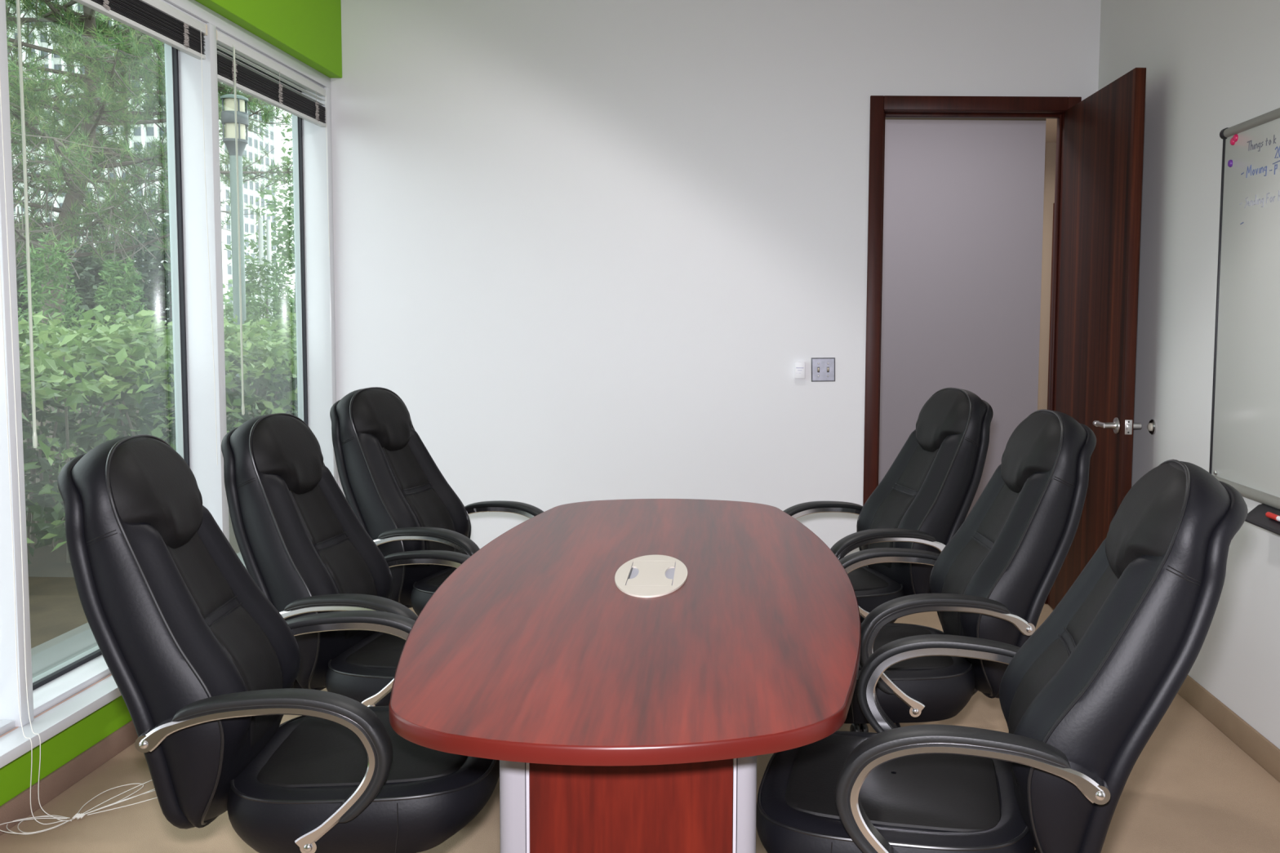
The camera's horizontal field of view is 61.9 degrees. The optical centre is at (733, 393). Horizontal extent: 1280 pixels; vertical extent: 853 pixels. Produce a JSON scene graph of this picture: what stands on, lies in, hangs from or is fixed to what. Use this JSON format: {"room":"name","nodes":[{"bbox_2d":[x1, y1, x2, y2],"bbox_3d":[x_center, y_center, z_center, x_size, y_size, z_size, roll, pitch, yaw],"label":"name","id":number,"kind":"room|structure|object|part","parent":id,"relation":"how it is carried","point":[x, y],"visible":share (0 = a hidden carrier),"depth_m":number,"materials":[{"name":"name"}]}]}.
{"room":"conference room","nodes":[
{"label":"conference room","id":0,"kind":"room"},
{"bbox_2d":[0,695,132,806],"bbox_3d":[-2.082,-0.391,1.899,0.260,3.250,6.388,1,4,1],"label":"wall","id":1,"kind":"structure","parent":0,"point":[71,742],"depth_m":3.08,"materials":[{"name":"green paint"}]},
{"bbox_2d":[0,0,34,735],"bbox_3d":[-2.032,-0.147,2.326,0.163,2.202,1.126,1,4,1],"label":"window","id":2,"kind":"structure","parent":1,"relation":"in","point":[10,718],"depth_m":2.88,"materials":[{"name":"white paint"}]},
{"bbox_2d":[0,674,111,737],"bbox_3d":[-1.965,0.915,2.918,0.006,0.002,4.536,1,4,1],"label":"trim","id":3,"kind":"structure","parent":1,"relation":"attached to","point":[15,728],"depth_m":3.10,"materials":[{"name":"beige"}]},
{"bbox_2d":[0,673,121,768],"bbox_3d":[-1.975,0.931,2.919,0.194,0.033,4.536,1,4,1],"label":"window sill","id":4,"kind":"structure","parent":1,"relation":"attached to","point":[13,744],"depth_m":2.98,"materials":[{"name":"white paint"}]},
{"bbox_2d":[0,720,137,835],"bbox_3d":[-1.960,1.194,2.011,0.012,0.074,6.388,1,4,1],"label":"baseboard","id":5,"kind":"structure","parent":1,"relation":"attached to","point":[57,782],"depth_m":3.08,"materials":[{"name":"beige wood"}]},
{"bbox_2d":[0,78,157,835],"bbox_3d":[-1.764,-0.037,2.912,0.186,2.397,0.521,4,6,43],"label":"blind cord","id":6,"kind":"object","parent":1,"relation":"hanging from","point":[77,815],"visible":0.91,"depth_m":2.86,"materials":[{"name":"white plastic"}]},
{"bbox_2d":[32,22,229,716],"bbox_3d":[-2.017,-0.228,3.454,0.163,2.202,1.136,1,4,1],"label":"window","id":7,"kind":"structure","parent":1,"relation":"in","point":[195,411],"depth_m":3.95,"materials":[{"name":"white paint"}]},
{"bbox_2d":[16,0,217,465],"bbox_3d":[-1.948,-0.504,3.403,0.041,1.621,1.076,1,4,1],"label":"window blind","id":8,"kind":"object","parent":7,"relation":"attached to","point":[156,19],"visible":1,"depth_m":3.46,"materials":[{"name":"white plastic"}]},
{"bbox_3d":[-1.946,-1.192,3.353,0.026,0.016,1.052,1,4,1],"label":"rail","id":9,"kind":"part","parent":8,"relation":"part of","materials":[{"name":"white plastic"}]},
{"bbox_3d":[-1.928,-0.524,3.906,0.003,1.590,0.035,1,4,4],"label":"lift cord","id":10,"kind":"part","parent":8,"relation":"part of","materials":[{"name":"white plastic"}]},
{"bbox_2d":[31,551,246,678],"bbox_3d":[-2.231,0.946,3.501,0.308,0.150,5.788,1,4,1],"label":"trim","id":11,"kind":"structure","parent":1,"relation":"attached to","point":[52,653],"depth_m":3.60,"materials":[{"name":"grey metal"}]},
{"bbox_2d":[160,0,330,89],"bbox_3d":[-2.063,-1.299,2.760,0.260,0.067,4.537,1,4,1],"label":"trim","id":12,"kind":"structure","parent":1,"relation":"attached to","point":[193,8],"depth_m":4.22,"materials":[{"name":"white paint"}]},
{"bbox_2d":[217,48,337,484],"bbox_3d":[-2.002,-0.308,4.562,0.163,2.202,1.086,1,4,1],"label":"window","id":13,"kind":"structure","parent":1,"relation":"in","point":[313,264],"depth_m":5.03,"materials":[{"name":"white paint"}]},
{"bbox_2d":[216,30,334,415],"bbox_3d":[-1.933,-0.586,4.538,0.041,1.621,1.076,1,4,1],"label":"window blind","id":14,"kind":"object","parent":13,"relation":"attached to","point":[231,72],"visible":0.94,"depth_m":4.32,"materials":[{"name":"white plastic"}]},
{"bbox_3d":[-1.931,-1.226,4.492,0.026,0.016,1.052,1,4,1],"label":"rail","id":15,"kind":"part","parent":14,"relation":"part of","materials":[{"name":"white plastic"}]},
{"bbox_3d":[-1.913,-0.606,5.041,0.003,1.590,0.035,1,4,4],"label":"lift cord","id":16,"kind":"part","parent":14,"relation":"part of","materials":[{"name":"white plastic"}]},
{"bbox_3d":[-2.067,-0.311,4.536,0.028,2.168,1.034,1,4,1],"label":"sash","id":17,"kind":"part","parent":13,"relation":"part of","materials":[{"name":"silver metal"}]},
{"bbox_3d":[-2.002,-0.308,4.562,0.163,2.202,1.086,1,4,1],"label":"frame","id":18,"kind":"part","parent":13,"relation":"part of","materials":[{"name":"white paint"}]},
{"bbox_2d":[195,0,342,78],"bbox_3d":[-2.044,-1.638,1.808,0.315,0.748,6.387,1,4,1],"label":"wall header","id":19,"kind":"structure","parent":0,"point":[309,31],"depth_m":4.52,"materials":[{"name":"green paint"}]},
{"bbox_2d":[0,604,1279,852],"bbox_3d":[1.142,1.162,4.179,6.400,0.120,11.000,1,4,1],"label":"floor","id":20,"kind":"structure","parent":0,"point":[1191,788],"depth_m":3.00,"materials":[{"name":"beige tile"}]},
{"bbox_2d":[57,434,499,852],"bbox_3d":[-0.938,0.652,2.291,0.872,1.132,0.623,0,4,-5],"label":"chair","id":21,"kind":"object","parent":20,"relation":"on","point":[204,667],"visible":0.91,"depth_m":2.08,"materials":[{"name":"black leather"}]},
{"bbox_3d":[-1.159,0.487,2.251,0.375,0.789,0.470,2,4,-6],"label":"backrest","id":22,"kind":"part","parent":21,"relation":"part of","materials":[{"name":"black leather"}]},
{"bbox_3d":[-1.141,0.368,2.244,0.110,0.189,0.188,2,4,-6],"label":"panel","id":23,"kind":"part","parent":21,"relation":"part of","materials":[{"name":"black leather"}]},
{"bbox_3d":[-1.046,0.602,2.270,0.106,0.266,0.203,2,4,-6],"label":"panel","id":24,"kind":"part","parent":21,"relation":"part of","materials":[{"name":"black leather"}]},
{"bbox_3d":[-0.900,0.729,2.046,0.440,0.294,0.093,0,4,-5],"label":"armrest","id":25,"kind":"part","parent":21,"relation":"part of","materials":[{"name":"silver metal"}]},
{"bbox_3d":[-0.946,0.693,2.532,0.440,0.294,0.093,0,4,-5],"label":"armrest","id":26,"kind":"part","parent":21,"relation":"part of","materials":[{"name":"silver metal"}]},
{"bbox_3d":[-0.776,0.756,2.306,0.411,0.021,0.392,0,4,-5],"label":"seat panel","id":27,"kind":"part","parent":21,"relation":"part of","materials":[{"name":"black leather"}]},
{"bbox_3d":[-0.778,0.826,2.311,0.542,0.154,0.521,0,4,-5],"label":"seat","id":28,"kind":"part","parent":21,"relation":"part of","materials":[{"name":"black leather"}]},
{"bbox_2d":[221,413,471,706],"bbox_3d":[-1.034,0.609,3.130,0.876,1.095,0.623,1,4,7],"label":"chair","id":29,"kind":"object","parent":20,"relation":"on","point":[300,539],"visible":0.6,"depth_m":2.97,"materials":[{"name":"black leather"}]},
{"bbox_3d":[-1.257,0.459,3.140,0.375,0.789,0.470,3,4,7],"label":"backrest","id":30,"kind":"part","parent":29,"relation":"part of","materials":[{"name":"black leather"}]},
{"bbox_3d":[-1.240,0.340,3.129,0.110,0.189,0.188,3,4,7],"label":"panel","id":31,"kind":"part","parent":29,"relation":"part of","materials":[{"name":"black leather"}]},
{"bbox_3d":[-1.051,0.703,2.883,0.440,0.294,0.093,1,4,7],"label":"armrest","id":32,"kind":"part","parent":29,"relation":"part of","materials":[{"name":"black leather"}]},
{"bbox_3d":[-1.144,0.575,3.133,0.106,0.266,0.203,3,4,7],"label":"panel","id":33,"kind":"part","parent":29,"relation":"part of","materials":[{"name":"black leather"}]},
{"bbox_3d":[-0.875,0.803,3.115,0.542,0.154,0.521,1,4,7],"label":"seat","id":34,"kind":"part","parent":29,"relation":"part of","materials":[{"name":"black leather"}]},
{"bbox_3d":[-0.873,0.733,3.110,0.411,0.021,0.392,1,4,7],"label":"seat panel","id":35,"kind":"part","parent":29,"relation":"part of","materials":[{"name":"black leather"}]},
{"bbox_3d":[-0.989,0.669,3.367,0.440,0.294,0.093,1,4,7],"label":"armrest","id":36,"kind":"part","parent":29,"relation":"part of","materials":[{"name":"silver metal"}]},
{"bbox_2d":[329,386,543,616],"bbox_3d":[-1.008,0.543,3.859,0.902,1.121,0.623,2,4,16],"label":"chair","id":37,"kind":"object","parent":20,"relation":"on","point":[389,479],"visible":0.62,"depth_m":3.75,"materials":[{"name":"black leather"}]},
{"bbox_3d":[-1.224,0.374,3.901,0.375,0.789,0.470,1,4,16],"label":"backrest","id":38,"kind":"part","parent":37,"relation":"part of","materials":[{"name":"black leather"}]},
{"bbox_3d":[-1.212,0.254,3.889,0.110,0.189,0.188,1,4,16],"label":"panel","id":39,"kind":"part","parent":37,"relation":"part of","materials":[{"name":"black leather"}]},
{"bbox_3d":[-1.050,0.615,3.613,0.440,0.294,0.093,2,4,16],"label":"armrest","id":40,"kind":"part","parent":37,"relation":"part of","materials":[{"name":"silver metal"}]},
{"bbox_3d":[-1.109,0.485,3.876,0.106,0.266,0.203,1,4,16],"label":"panel","id":41,"kind":"part","parent":37,"relation":"part of","materials":[{"name":"black leather"}]},
{"bbox_3d":[-0.843,0.717,3.815,0.542,0.154,0.521,2,4,16],"label":"seat","id":42,"kind":"part","parent":37,"relation":"part of","materials":[{"name":"black leather"}]},
{"bbox_3d":[-0.841,0.647,3.809,0.411,0.021,0.392,2,4,16],"label":"seat panel","id":43,"kind":"part","parent":37,"relation":"part of","materials":[{"name":"black leather"}]},
{"bbox_3d":[-0.915,0.582,4.082,0.440,0.294,0.093,2,4,16],"label":"armrest","id":44,"kind":"part","parent":37,"relation":"part of","materials":[{"name":"silver metal"}]},
{"bbox_2d":[388,498,861,852],"bbox_3d":[-0.213,0.822,2.731,1.006,0.744,2.206,0,4,-1],"label":"conference table","id":45,"kind":"object","parent":20,"relation":"on","point":[627,667],"visible":1,"depth_m":1.98,"materials":[{"name":"red wood"}]},
{"bbox_3d":[-0.400,0.892,1.951,0.051,0.705,0.085,0,4,-1],"label":"corner post","id":46,"kind":"part","parent":45,"relation":"part of","materials":[{"name":"silver metal"}]},
{"bbox_3d":[-0.185,0.894,1.931,0.364,0.703,0.024,0,4,-1],"label":"panel","id":47,"kind":"part","parent":45,"relation":"part of","materials":[{"name":"red wood"}]},
{"bbox_3d":[-0.206,0.454,2.685,0.110,0.004,0.256,0,4,-1],"label":"lid","id":48,"kind":"part","parent":45,"relation":"part of","materials":[{"name":"beige plastic"}]},
{"bbox_3d":[0.023,0.895,1.959,0.036,0.705,0.085,0,4,-1],"label":"corner post","id":49,"kind":"part","parent":45,"relation":"part of","materials":[{"name":"silver metal"}]},
{"bbox_2d":[783,387,993,732],"bbox_3d":[0.477,0.552,3.784,0.903,1.141,0.623,-1,4,-17],"label":"chair","id":50,"kind":"object","parent":20,"relation":"on","point":[929,490],"visible":0.64,"depth_m":3.69,"materials":[{"name":"black leather"}]},
{"bbox_3d":[0.374,0.577,4.019,0.440,0.294,0.093,-1,4,-17],"label":"armrest","id":51,"kind":"part","parent":50,"relation":"part of","materials":[{"name":"silver metal"}]},
{"bbox_3d":[0.304,0.641,3.746,0.411,0.021,0.392,-1,4,-17],"label":"seat panel","id":52,"kind":"part","parent":50,"relation":"part of","materials":[{"name":"black leather"}]},
{"bbox_3d":[0.305,0.711,3.751,0.542,0.154,0.521,-1,4,-17],"label":"seat","id":53,"kind":"part","parent":50,"relation":"part of","materials":[{"name":"black leather"}]},
{"bbox_3d":[0.574,0.483,3.817,0.106,0.266,0.203,0,4,-17],"label":"panel","id":54,"kind":"part","parent":50,"relation":"part of","materials":[{"name":"black leather"}]},
{"bbox_3d":[0.518,0.612,3.553,0.440,0.294,0.093,-1,4,-17],"label":"armrest","id":55,"kind":"part","parent":50,"relation":"part of","materials":[{"name":"black leather"}]},
{"bbox_3d":[0.680,0.254,3.833,0.110,0.189,0.188,0,4,-17],"label":"panel","id":56,"kind":"part","parent":50,"relation":"part of","materials":[{"name":"black leather"}]},
{"bbox_3d":[0.690,0.374,3.845,0.375,0.789,0.470,0,4,-17],"label":"backrest","id":57,"kind":"part","parent":50,"relation":"part of","materials":[{"name":"black leather"}]},
{"bbox_2d":[839,408,1096,727],"bbox_3d":[0.558,0.611,2.999,0.883,1.137,0.623,0,4,-4],"label":"chair","id":58,"kind":"object","parent":20,"relation":"on","point":[994,579],"visible":0.73,"depth_m":2.82,"materials":[{"name":"black leather"}]},
{"bbox_3d":[0.520,0.645,3.252,0.440,0.294,0.093,0,4,-4],"label":"armrest","id":59,"kind":"part","parent":58,"relation":"part of","materials":[{"name":"silver metal"}]},
{"bbox_3d":[0.389,0.707,3.002,0.411,0.021,0.392,0,4,-4],"label":"seat panel","id":60,"kind":"part","parent":58,"relation":"part of","materials":[{"name":"black leather"}]},
{"bbox_3d":[0.390,0.777,3.007,0.542,0.154,0.521,0,4,-4],"label":"seat","id":61,"kind":"part","parent":58,"relation":"part of","materials":[{"name":"black leather"}]},
{"bbox_3d":[0.554,0.681,2.766,0.440,0.294,0.093,0,4,-4],"label":"armrest","id":62,"kind":"part","parent":58,"relation":"part of","materials":[{"name":"silver metal"}]},
{"bbox_3d":[0.665,0.554,3.010,0.106,0.266,0.203,-1,4,-4],"label":"panel","id":63,"kind":"part","parent":58,"relation":"part of","materials":[{"name":"black leather"}]},
{"bbox_3d":[0.769,0.323,3.001,0.110,0.189,0.188,-1,4,-4],"label":"panel","id":64,"kind":"part","parent":58,"relation":"part of","materials":[{"name":"black leather"}]},
{"bbox_3d":[0.782,0.443,3.010,0.375,0.789,0.470,-1,4,-4],"label":"backrest","id":65,"kind":"part","parent":58,"relation":"part of","materials":[{"name":"black leather"}]},
{"bbox_2d":[755,459,1248,852],"bbox_3d":[0.499,0.682,2.095,0.905,1.125,0.623,1,4,11],"label":"chair","id":66,"kind":"object","parent":20,"relation":"on","point":[1082,699],"visible":0.98,"depth_m":1.89,"materials":[{"name":"black leather"}]},
{"bbox_3d":[0.324,0.772,2.143,0.411,0.021,0.392,1,4,11],"label":"seat panel","id":67,"kind":"part","parent":66,"relation":"part of","materials":[{"name":"black leather"}]},
{"bbox_3d":[0.325,0.842,2.148,0.542,0.154,0.521,1,4,11],"label":"seat","id":68,"kind":"part","parent":66,"relation":"part of","materials":[{"name":"black leather"}]},
{"bbox_3d":[0.515,0.713,2.352,0.440,0.294,0.093,1,4,11],"label":"armrest","id":69,"kind":"part","parent":66,"relation":"part of","materials":[{"name":"silver metal"}]},
{"bbox_3d":[0.425,0.747,1.873,0.440,0.294,0.093,1,4,11],"label":"armrest","id":70,"kind":"part","parent":66,"relation":"part of","materials":[{"name":"silver metal"}]},
{"bbox_3d":[0.603,0.624,2.080,0.106,0.266,0.203,2,4,10],"label":"panel","id":71,"kind":"part","parent":66,"relation":"part of","materials":[{"name":"black leather"}]},
{"bbox_3d":[0.713,0.399,2.044,0.110,0.189,0.188,2,4,10],"label":"panel","id":72,"kind":"part","parent":66,"relation":"part of","materials":[{"name":"black leather"}]},
{"bbox_3d":[0.722,0.519,2.050,0.375,0.789,0.470,2,4,10],"label":"backrest","id":73,"kind":"part","parent":66,"relation":"part of","materials":[{"name":"black leather"}]},
{"bbox_2d":[330,0,1101,556],"bbox_3d":[-0.124,-0.607,5.125,3.898,3.250,0.130,1,4,1],"label":"wall","id":74,"kind":"structure","parent":0,"point":[589,250],"depth_m":5.05,"materials":[{"name":"white paint"}]},
{"bbox_2d":[794,361,804,378],"bbox_3d":[0.318,-0.114,5.075,0.049,0.078,0.029,1,4,1],"label":"wall box","id":75,"kind":"object","parent":74,"relation":"attached to","point":[799,366],"visible":1,"depth_m":5.06,"materials":[{"name":"white plastic"}]},
{"bbox_2d":[811,357,835,382],"bbox_3d":[0.431,-0.116,5.079,0.115,0.115,0.017,-1,4,1],"label":"switch plate","id":76,"kind":"object","parent":74,"relation":"attached to","point":[823,369],"visible":1,"depth_m":5.08,"materials":[{"name":"metal"}]},
{"bbox_2d":[862,95,1081,605],"bbox_3d":[1.127,-0.187,5.134,0.986,2.434,0.158,1,4,1],"label":"trim","id":77,"kind":"structure","parent":74,"relation":"attached to","point":[882,107],"depth_m":5.04,"materials":[{"name":"brown wood"}]},
{"bbox_2d":[1049,67,1146,609],"bbox_3d":[1.557,-0.117,4.619,0.162,2.360,0.880,0,4,0],"label":"door","id":78,"kind":"structure","parent":74,"relation":"in","point":[1104,139],"depth_m":4.46,"materials":[{"name":"brown wood"}]},
{"bbox_3d":[1.489,0.123,4.309,0.025,0.025,0.103,0,4,-4],"label":"lever","id":79,"kind":"part","parent":78,"relation":"part of","materials":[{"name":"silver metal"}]},
{"bbox_3d":[1.566,0.131,4.204,0.028,0.058,0.002,0,4,0],"label":"latch plate","id":80,"kind":"part","parent":78,"relation":"part of","materials":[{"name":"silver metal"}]},
{"bbox_2d":[878,119,1045,519],"bbox_3d":[0.753,-0.450,7.036,2.519,2.678,0.120,1,4,1],"label":"wall","id":81,"kind":"structure","parent":0,"point":[963,206],"depth_m":6.94,"materials":[{"name":"grey paint"}]},
{"bbox_2d":[1037,142,1056,410],"bbox_3d":[2.506,-0.634,7.842,3.600,2.960,3.400,1,4,1],"label":"wall","id":82,"kind":"structure","parent":0,"point":[1050,147],"depth_m":9.41,"materials":[{"name":"beige paint"}]},
{"bbox_2d":[884,117,1045,120],"bbox_3d":[0.765,-1.814,6.938,2.519,0.057,0.120,1,4,1],"label":"trim","id":83,"kind":"structure","parent":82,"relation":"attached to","point":[900,118],"depth_m":6.87,"materials":[{"name":"brown wood"}]},
{"bbox_2d":[1047,203,1054,409],"bbox_3d":[2.845,-0.475,9.423,0.062,2.420,0.060,1,4,1],"label":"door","id":84,"kind":"structure","parent":82,"relation":"in","point":[1053,203],"depth_m":9.41,"materials":[{"name":"brown wood"}]},
{"bbox_2d":[1045,118,1057,142],"bbox_3d":[1.913,-2.121,7.250,5.000,0.100,4.382,1,4,1],"label":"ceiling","id":85,"kind":"structure","parent":0,"point":[1051,123],"depth_m":8.72,"materials":[{"name":"beige"}]},
{"bbox_2d":[1097,0,1279,749],"bbox_3d":[1.721,-0.354,1.851,0.120,3.250,6.388,1,4,1],"label":"wall","id":86,"kind":"structure","parent":0,"point":[1212,66],"depth_m":3.87,"materials":[{"name":"white paint"}]},
{"bbox_2d":[1146,419,1155,434],"bbox_3d":[1.676,0.132,4.261,0.022,0.062,0.062,1,4,1],"label":"door stop","id":87,"kind":"object","parent":86,"relation":"attached to","point":[1151,426],"visible":1,"depth_m":4.25,"materials":[{"name":"white plastic"}]},
{"bbox_2d":[1177,675,1279,782],"bbox_3d":[1.635,1.253,1.491,0.012,0.094,5.438,1,4,1],"label":"baseboard","id":88,"kind":"structure","parent":86,"relation":"attached to","point":[1261,750],"depth_m":3.52,"materials":[{"name":"beige wood"}]},
{"bbox_2d":[1208,107,1279,510],"bbox_3d":[1.659,-0.232,2.794,0.039,1.224,1.751,1,4,1],"label":"whiteboard","id":89,"kind":"object","parent":86,"relation":"attached to","point":[1245,446],"visible":0.98,"depth_m":3.43,"materials":[{"name":"white plastic"}]},
{"bbox_2d":[1227,159,1232,167],"bbox_3d":[1.668,-0.775,3.566,0.009,0.025,0.025,1,4,1],"label":"magnet","id":90,"kind":"object","parent":89,"relation":"attached to","point":[1230,162],"visible":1,"depth_m":3.56,"materials":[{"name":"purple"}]},
{"bbox_2d":[1230,137,1235,145],"bbox_3d":[1.669,-0.845,3.549,0.009,0.025,0.025,1,4,1],"label":"magnet","id":91,"kind":"object","parent":89,"relation":"attached to","point":[1232,142],"visible":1,"depth_m":3.54,"materials":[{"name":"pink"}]},
{"bbox_2d":[1232,133,1238,142],"bbox_3d":[1.669,-0.852,3.529,0.009,0.025,0.025,1,4,1],"label":"magnet","id":92,"kind":"object","parent":89,"relation":"attached to","point":[1235,137],"visible":1,"depth_m":3.52,"materials":[{"name":"pink"}]},
{"bbox_3d":[1.653,0.361,2.828,0.036,0.036,1.733,1,4,1],"label":"rail","id":93,"kind":"part","parent":89,"relation":"part of","materials":[{"name":"grey metal"}]},
{"bbox_3d":[1.665,-0.823,2.745,0.031,0.031,1.739,1,4,1],"label":"rail","id":94,"kind":"part","parent":89,"relation":"part of","materials":[{"name":"grey metal"}]},
{"bbox_2d":[1244,503,1279,535],"bbox_3d":[1.624,0.380,3.096,0.091,0.056,0.445,1,4,1],"label":"tray","id":95,"kind":"object","parent":86,"relation":"attached to","point":[1256,517],"visible":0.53,"depth_m":3.22,"materials":[{"name":"black plastic"}]},
{"bbox_2d":[1265,511,1279,521],"bbox_3d":[1.610,0.368,3.119,0.017,0.017,0.152,1,4,1],"label":"marker pen","id":96,"kind":"object","parent":95,"relation":"in","point":[1268,514],"visible":1,"depth_m":3.15,"materials":[{"name":"red plastic"}]},
{"label":"outside","id":97,"kind":"structure","parent":0,"visible":0},
{"bbox_2d":[22,327,290,648],"bbox_3d":[-208.424,-15.576,209.220,417.600,0.080,426.000,1,4,1],"label":"ground","id":98,"kind":"structure","parent":97,"point":[55,607],"depth_m":4.98,"materials":[{"name":"brown soil"}]},
{"bbox_2d":[17,225,97,484],"bbox_3d":[-5.147,-0.222,8.015,0.854,2.072,0.829,1,4,1],"label":"bush","id":99,"kind":"object","parent":98,"relation":"on","point":[37,266],"visible":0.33,"depth_m":7.95,"materials":[{"name":"green plant"}]},
{"bbox_3d":[-5.149,-0.004,8.040,0.077,1.441,0.077,1,4,1],"label":"stem","id":100,"kind":"part","parent":99,"relation":"part of","materials":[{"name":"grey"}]},
{"bbox_2d":[73,251,170,446],"bbox_3d":[-5.164,-0.213,8.927,0.851,1.971,0.896,1,4,1],"label":"bush","id":101,"kind":"object","parent":98,"relation":"on","point":[108,301],"visible":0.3,"depth_m":8.82,"materials":[{"name":"green plant"}]},
{"bbox_3d":[-5.137,-0.044,8.939,0.077,1.393,0.077,1,4,1],"label":"stem","id":102,"kind":"part","parent":101,"relation":"part of","materials":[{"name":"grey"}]},
{"bbox_2d":[15,213,231,399],"bbox_3d":[-10.397,-1.322,16.284,5.438,2.803,2.708,1,4,13],"label":"screen","id":103,"kind":"object","parent":98,"relation":"on","point":[87,269],"visible":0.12,"depth_m":15.34,"materials":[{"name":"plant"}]},
{"bbox_2d":[6,0,278,326],"bbox_3d":[-174.545,-72.047,246.133,125.320,112.000,27.350,1,4,1],"label":"office tower","id":104,"kind":"structure","parent":98,"relation":"on","point":[249,193],"depth_m":235.14,"materials":[{"name":"grey concrete"}]},
{"bbox_2d":[5,0,293,429],"bbox_3d":[-6.916,-3.753,11.679,5.517,8.380,5.743,4,5,36],"label":"pine tree","id":105,"kind":"object","parent":98,"relation":"on","point":[80,142],"visible":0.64,"depth_m":11.32,"materials":[{"name":"green plant"}]},
{"bbox_2d":[17,304,297,564],"bbox_3d":[-3.739,-0.076,9.614,1.619,1.393,12.402,1,4,1],"label":"hedge","id":106,"kind":"object","parent":98,"relation":"on","point":[263,353],"visible":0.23,"depth_m":6.09,"materials":[{"name":"green plant"}]},
{"bbox_2d":[220,93,248,423],"bbox_3d":[-4.780,-1.074,10.264,0.244,3.580,0.244,1,4,1],"label":"lamp post","id":107,"kind":"object","parent":98,"relation":"on","point":[228,117],"visible":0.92,"depth_m":10.16,"materials":[{"name":"grey metal"}]},
{"bbox_3d":[-4.766,-2.630,10.152,0.176,0.400,0.176,1,4,1],"label":"lantern glass","id":108,"kind":"part","parent":107,"relation":"part of","materials":[{"name":"beige glass"}]},
{"bbox_3d":[-4.783,-0.794,10.284,0.111,3.020,0.111,1,4,1],"label":"post","id":109,"kind":"part","parent":107,"relation":"part of","materials":[{"name":"grey metal"}]},
{"bbox_2d":[222,273,294,326],"bbox_3d":[-8.367,-1.278,20.393,3.755,2.196,2.543,-1,4,-16],"label":"leafy tree","id":110,"kind":"object","parent":98,"relation":"on","point":[228,307],"visible":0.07,"depth_m":19.80,"materials":[{"name":"green plant"}]},
{"bbox_2d":[224,113,295,322],"bbox_3d":[-6.584,-2.585,16.382,2.202,5.406,2.140,1,4,1],"label":"leafy tree","id":111,"kind":"object","parent":98,"relation":"on","point":[286,234],"visible":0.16,"depth_m":15.99,"materials":[{"name":"green plant"}]},
{"bbox_2d":[226,254,296,422],"bbox_3d":[-5.436,-0.556,12.399,1.476,2.128,1.380,1,4,1],"label":"bush","id":112,"kind":"object","parent":98,"relation":"on","point":[251,288],"visible":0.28,"depth_m":12.24,"materials":[{"name":"green plant"}]},
{"bbox_3d":[-5.440,-0.360,12.380,0.077,1.521,0.077,1,4,1],"label":"stem","id":113,"kind":"part","parent":112,"relation":"part of","materials":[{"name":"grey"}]},
{"bbox_2d":[257,215,265,328],"bbox_3d":[-5.874,-0.943,13.246,0.055,2.550,0.055,1,4,1],"label":"pole","id":114,"kind":"object","parent":98,"relation":"on","point":[260,220],"visible":0.25,"depth_m":13.16,"materials":[{"name":"white metal"}]},
{"bbox_2d":[266,219,274,369],"bbox_3d":[-5.774,-0.917,13.247,0.055,2.500,0.055,1,4,1],"label":"pole","id":115,"kind":"object","parent":98,"relation":"on","point":[268,221],"visible":0.41,"depth_m":13.16,"materials":[{"name":"white metal"}]}
]}

